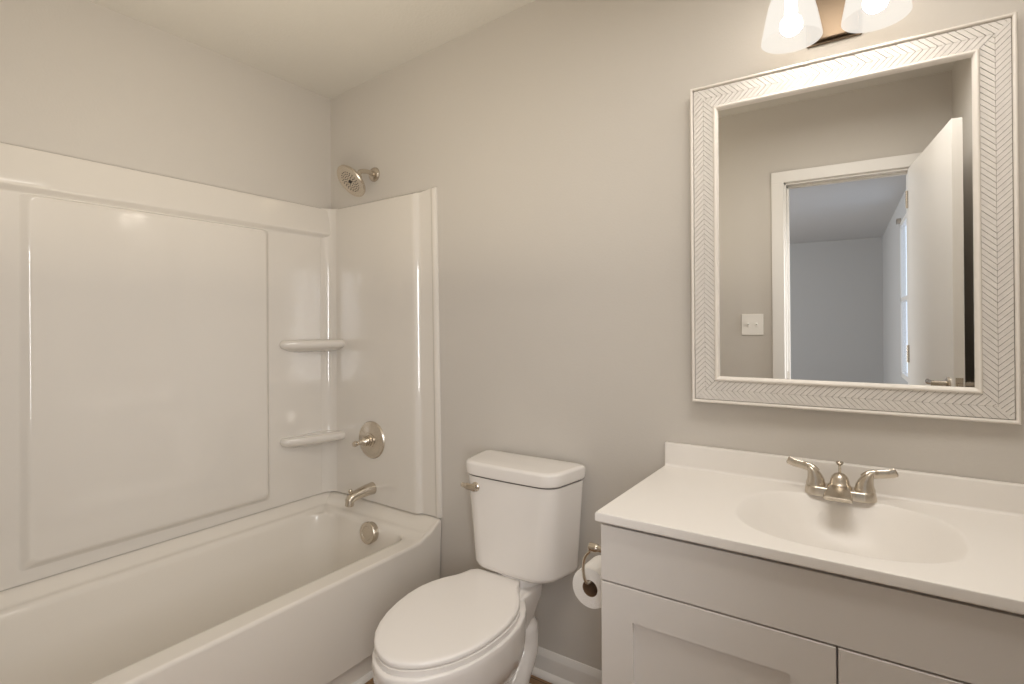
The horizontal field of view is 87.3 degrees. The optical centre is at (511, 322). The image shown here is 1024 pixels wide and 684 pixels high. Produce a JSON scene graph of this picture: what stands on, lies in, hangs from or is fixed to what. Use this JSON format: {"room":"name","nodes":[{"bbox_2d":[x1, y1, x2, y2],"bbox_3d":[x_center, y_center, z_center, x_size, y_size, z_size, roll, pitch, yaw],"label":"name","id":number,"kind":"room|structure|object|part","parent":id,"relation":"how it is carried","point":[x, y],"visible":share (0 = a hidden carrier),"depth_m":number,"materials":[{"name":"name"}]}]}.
{"room":"bathroom","nodes":[
{"label":"bathroom","id":0,"kind":"room"},
{"bbox_2d":[0,0,330,591],"bbox_3d":[-1.458,-0.051,1.990,0.100,2.750,2.000,-1,0,34],"label":"wall","id":1,"kind":"structure","parent":0,"point":[82,79],"depth_m":2.03,"materials":[{"name":"beige paint"}]},
{"bbox_2d":[0,142,441,590],"bbox_3d":[-1.033,0.128,1.866,0.736,1.414,1.523,-1,0,34],"label":"tub surround","id":2,"kind":"object","parent":1,"relation":"attached to","point":[179,357],"visible":1,"depth_m":2.12,"materials":[{"name":"white plastic"}]},
{"bbox_2d":[280,430,344,447],"bbox_3d":[-0.937,0.561,2.543,0.122,0.060,0.290,-1,0,34],"label":"corner shelf","id":3,"kind":"object","parent":2,"relation":"attached to","point":[301,438],"depth_m":2.54,"materials":[{"name":"white plastic"}]},
{"bbox_2d":[280,339,344,352],"bbox_3d":[-0.939,0.113,2.545,0.122,0.060,0.290,-1,0,34],"label":"corner shelf","id":4,"kind":"object","parent":2,"relation":"attached to","point":[286,345],"depth_m":2.53,"materials":[{"name":"white plastic"}]},
{"bbox_2d":[345,482,376,506],"bbox_3d":[-0.692,0.783,2.439,0.058,0.080,0.150,-1,0,34],"label":"tub spout","id":5,"kind":"object","parent":2,"relation":"attached to","point":[370,488],"visible":1,"depth_m":2.42,"materials":[{"name":"silver metal"}]},
{"bbox_2d":[352,421,384,458],"bbox_3d":[-0.682,0.546,2.457,0.174,0.174,0.114,-1,0,34],"label":"shower valve","id":6,"kind":"object","parent":2,"relation":"attached to","point":[371,441],"visible":1,"depth_m":2.47,"materials":[{"name":"silver metal"}]},
{"bbox_3d":[-0.686,0.547,2.450,0.066,0.066,0.097,-1,0,34],"label":"valve handle","id":7,"kind":"part","parent":6,"relation":"part of","materials":[{"name":"silver metal"}]},
{"bbox_3d":[-0.613,0.128,2.484,0.736,1.412,0.029,-1,0,34],"label":"panel","id":8,"kind":"part","parent":2,"relation":"part of","materials":[{"name":"white plastic"}]},
{"bbox_2d":[89,0,534,98],"bbox_3d":[-0.280,-1.309,1.249,2.900,0.355,1.900,-1,0,34],"label":"ceiling","id":9,"kind":"structure","parent":0,"point":[326,48],"depth_m":2.12,"materials":[{"name":"paint"}]},
{"bbox_2d":[365,675,551,683],"bbox_3d":[-0.282,1.343,1.139,2.820,0.060,1.920,-1,0,34],"label":"floor","id":10,"kind":"structure","parent":0,"point":[533,680],"depth_m":1.96,"materials":[{"name":"brown wood"}]},
{"bbox_2d":[0,491,440,683],"bbox_3d":[-1.028,1.073,1.861,0.732,0.470,1.518,-1,0,34],"label":"bathtub","id":11,"kind":"object","parent":10,"relation":"on","point":[300,591],"visible":0.98,"depth_m":1.90,"materials":[{"name":"white ceramic"}]},
{"bbox_3d":[-0.625,0.920,2.350,0.094,0.094,0.040,-1,0,34],"label":"overflow plate","id":12,"kind":"part","parent":11,"relation":"part of","materials":[{"name":"silver metal"}]},
{"bbox_2d":[372,450,584,683],"bbox_3d":[-0.123,0.909,1.693,0.435,0.827,0.742,-1,0,34],"label":"toilet","id":13,"kind":"object","parent":10,"relation":"on","point":[472,626],"visible":1,"depth_m":1.77,"materials":[{"name":"white ceramic"}]},
{"bbox_3d":[-0.184,0.890,1.651,0.377,0.019,0.570,-1,0,34],"label":"seat lid","id":14,"kind":"part","parent":13,"relation":"part of","materials":[{"name":"white plastic"}]},
{"bbox_3d":[-0.150,0.587,1.920,0.073,0.034,0.032,-1,0,34],"label":"flush lever","id":15,"kind":"part","parent":13,"relation":"part of","materials":[{"name":"silver metal"}]},
{"bbox_3d":[0.027,0.520,1.918,0.435,0.050,0.202,-1,0,34],"label":"tank lid","id":16,"kind":"part","parent":13,"relation":"part of","materials":[{"name":"white ceramic"}]},
{"bbox_3d":[0.028,0.716,1.918,0.422,0.330,0.189,-1,0,34],"label":"tank","id":17,"kind":"part","parent":13,"relation":"part of","materials":[{"name":"white ceramic"}]},
{"bbox_2d":[601,523,1023,683],"bbox_3d":[0.759,0.894,1.252,0.955,0.827,0.518,-1,0,34],"label":"vanity cabinet","id":18,"kind":"object","parent":10,"relation":"on","point":[674,611],"visible":0.54,"depth_m":1.10,"materials":[{"name":"white paint"}]},
{"bbox_2d":[582,542,600,584],"bbox_3d":[0.260,0.642,1.460,0.100,0.132,0.151,-1,0,34],"label":"toilet paper holder","id":19,"kind":"object","parent":18,"relation":"attached to","point":[592,547],"visible":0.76,"depth_m":1.43,"materials":[{"name":"silver metal"}]},
{"bbox_3d":[0.238,0.653,1.484,0.037,0.110,0.134,-1,0,34],"label":"ring arm","id":20,"kind":"part","parent":19,"relation":"part of","materials":[{"name":"silver metal"}]},
{"bbox_2d":[573,555,601,608],"bbox_3d":[0.240,0.722,1.497,0.108,0.108,0.102,-1,0,34],"label":"toilet paper roll","id":21,"kind":"object","parent":19,"relation":"hanging from","point":[589,596],"visible":0.64,"depth_m":1.47,"materials":[{"name":"white paper"}]},
{"bbox_3d":[0.238,0.597,1.408,0.078,0.042,0.042,-1,0,34],"label":"post","id":22,"kind":"part","parent":19,"relation":"part of","materials":[{"name":"silver metal"}]},
{"bbox_3d":[0.427,0.914,1.176,0.491,0.574,0.018,-1,0,34],"label":"cabinet door","id":23,"kind":"part","parent":18,"relation":"part of","materials":[{"name":"white paint"}]},
{"bbox_2d":[595,442,1023,614],"bbox_3d":[0.753,0.481,1.248,0.972,0.198,0.534,-1,0,34],"label":"countertop","id":24,"kind":"structure","parent":18,"relation":"on","point":[958,538],"depth_m":1.29,"materials":[{"name":"stone"}]},
{"bbox_2d":[786,456,898,503],"bbox_3d":[0.840,0.410,1.378,0.252,0.090,0.126,-1,0,34],"label":"sink faucet","id":25,"kind":"object","parent":24,"relation":"on","point":[839,489],"visible":1,"depth_m":1.37,"materials":[{"name":"silver metal"}]},
{"bbox_3d":[0.794,0.401,1.450,0.094,0.065,0.045,-1,0,34],"label":"faucet handle","id":26,"kind":"part","parent":25,"relation":"part of","materials":[{"name":"silver metal"}]},
{"bbox_3d":[0.840,0.424,1.377,0.068,0.061,0.125,-1,0,34],"label":"spout","id":27,"kind":"part","parent":25,"relation":"part of","materials":[{"name":"silver metal"}]},
{"bbox_3d":[0.861,0.382,1.409,0.019,0.034,0.019,-1,0,34],"label":"lift rod","id":28,"kind":"part","parent":25,"relation":"part of","materials":[{"name":"silver metal"}]},
{"bbox_3d":[0.859,0.443,1.406,0.162,0.024,0.058,-1,0,34],"label":"plate","id":29,"kind":"part","parent":25,"relation":"part of","materials":[{"name":"silver metal"}]},
{"bbox_3d":[0.924,0.399,1.362,0.094,0.065,0.045,-1,0,34],"label":"faucet handle","id":30,"kind":"part","parent":25,"relation":"part of","materials":[{"name":"silver metal"}]},
{"bbox_3d":[0.823,0.910,0.906,0.460,0.574,0.018,-1,0,34],"label":"cabinet door","id":31,"kind":"part","parent":18,"relation":"part of","materials":[{"name":"white paint"}]},
{"bbox_2d":[331,0,1023,670],"bbox_3d":[0.234,-0.061,1.987,2.900,2.750,0.100,-1,0,34],"label":"wall","id":32,"kind":"structure","parent":0,"point":[552,137],"depth_m":1.91,"materials":[{"name":"beige paint"}]},
{"bbox_2d":[337,165,379,196],"bbox_3d":[-0.705,-0.652,2.452,0.158,0.154,0.188,-1,0,34],"label":"shower","id":33,"kind":"object","parent":32,"relation":"attached to","point":[352,181],"visible":1,"depth_m":2.42,"materials":[{"name":"silver metal"}]},
{"bbox_3d":[-0.681,-0.679,2.476,0.025,0.061,0.112,-1,0,34],"label":"shower arm","id":34,"kind":"part","parent":33,"relation":"part of","materials":[{"name":"silver metal"}]},
{"bbox_2d":[353,670,372,683],"bbox_3d":[-0.753,1.310,1.658,0.018,0.016,1.497,-1,0,34],"label":"trim","id":35,"kind":"structure","parent":32,"relation":"attached to","point":[368,676],"depth_m":1.97,"materials":[{"name":"white paint"}]},
{"bbox_2d":[532,646,601,683],"bbox_3d":[0.109,1.266,1.993,0.957,0.098,0.026,-1,0,34],"label":"baseboard","id":36,"kind":"structure","parent":32,"relation":"attached to","point":[552,667],"depth_m":1.94,"materials":[{"name":"white paint"}]},
{"bbox_2d":[761,0,912,53],"bbox_3d":[0.836,-0.889,1.401,0.334,0.268,0.190,-1,0,34],"label":"vanity light","id":37,"kind":"object","parent":32,"relation":"attached to","point":[790,26],"visible":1,"depth_m":1.40,"materials":[{"name":"white glass"}]},
{"bbox_3d":[0.747,-0.827,1.435,0.056,0.118,0.056,-1,0,34],"label":"bulb","id":38,"kind":"part","parent":37,"relation":"part of","materials":[{"name":"white glass"}]},
{"bbox_3d":[0.747,-0.824,1.435,0.147,0.140,0.147,-1,0,34],"label":"lamp shade","id":39,"kind":"part","parent":37,"relation":"part of","materials":[{"name":"white glass"}]},
{"bbox_3d":[0.901,-0.828,1.330,0.056,0.118,0.056,-1,0,34],"label":"bulb","id":40,"kind":"part","parent":37,"relation":"part of","materials":[{"name":"white glass"}]},
{"bbox_3d":[0.901,-0.826,1.330,0.147,0.140,0.147,-1,0,34],"label":"lamp shade","id":41,"kind":"part","parent":37,"relation":"part of","materials":[{"name":"white glass"}]},
{"bbox_2d":[665,442,1023,517],"bbox_3d":[0.895,0.419,1.458,0.972,0.074,0.027,-1,0,34],"label":"backsplash","id":42,"kind":"structure","parent":32,"relation":"attached to","point":[990,496],"depth_m":1.40,"materials":[{"name":"stone"}]},
{"bbox_2d":[690,11,1021,424],"bbox_3d":[0.873,-0.241,1.462,0.750,0.965,0.028,-1,0,33],"label":"wall mirror","id":43,"kind":"object","parent":32,"relation":"attached to","point":[855,232],"visible":1,"depth_m":1.42,"materials":[{"name":"white wood"}]},
{"bbox_3d":[0.588,-0.239,1.639,0.058,0.944,0.005,-1,0,33],"label":"frame rail","id":44,"kind":"part","parent":43,"relation":"part of","materials":[{"name":"white wood"}]},
{"bbox_2d":[718,57,974,386],"bbox_3d":[0.875,-0.241,1.465,0.602,0.817,0.005,-1,0,33],"label":"mirror glass","id":45,"kind":"object","parent":43,"relation":"on","point":[846,203],"depth_m":1.44,"materials":[{"name":"silver mirror"}]},
{"bbox_3d":[0.867,-0.685,1.459,0.729,0.058,0.005,-1,0,33],"label":"frame rail","id":46,"kind":"part","parent":43,"relation":"part of","materials":[{"name":"white wood"}]},
{"bbox_3d":[0.872,0.202,1.455,0.729,0.058,0.005,-1,0,33],"label":"frame rail","id":47,"kind":"part","parent":43,"relation":"part of","materials":[{"name":"white wood"}]},
{"bbox_3d":[1.152,-0.244,1.275,0.058,0.944,0.005,-1,0,33],"label":"frame rail","id":48,"kind":"part","parent":43,"relation":"part of","materials":[{"name":"white wood"}]}
]}

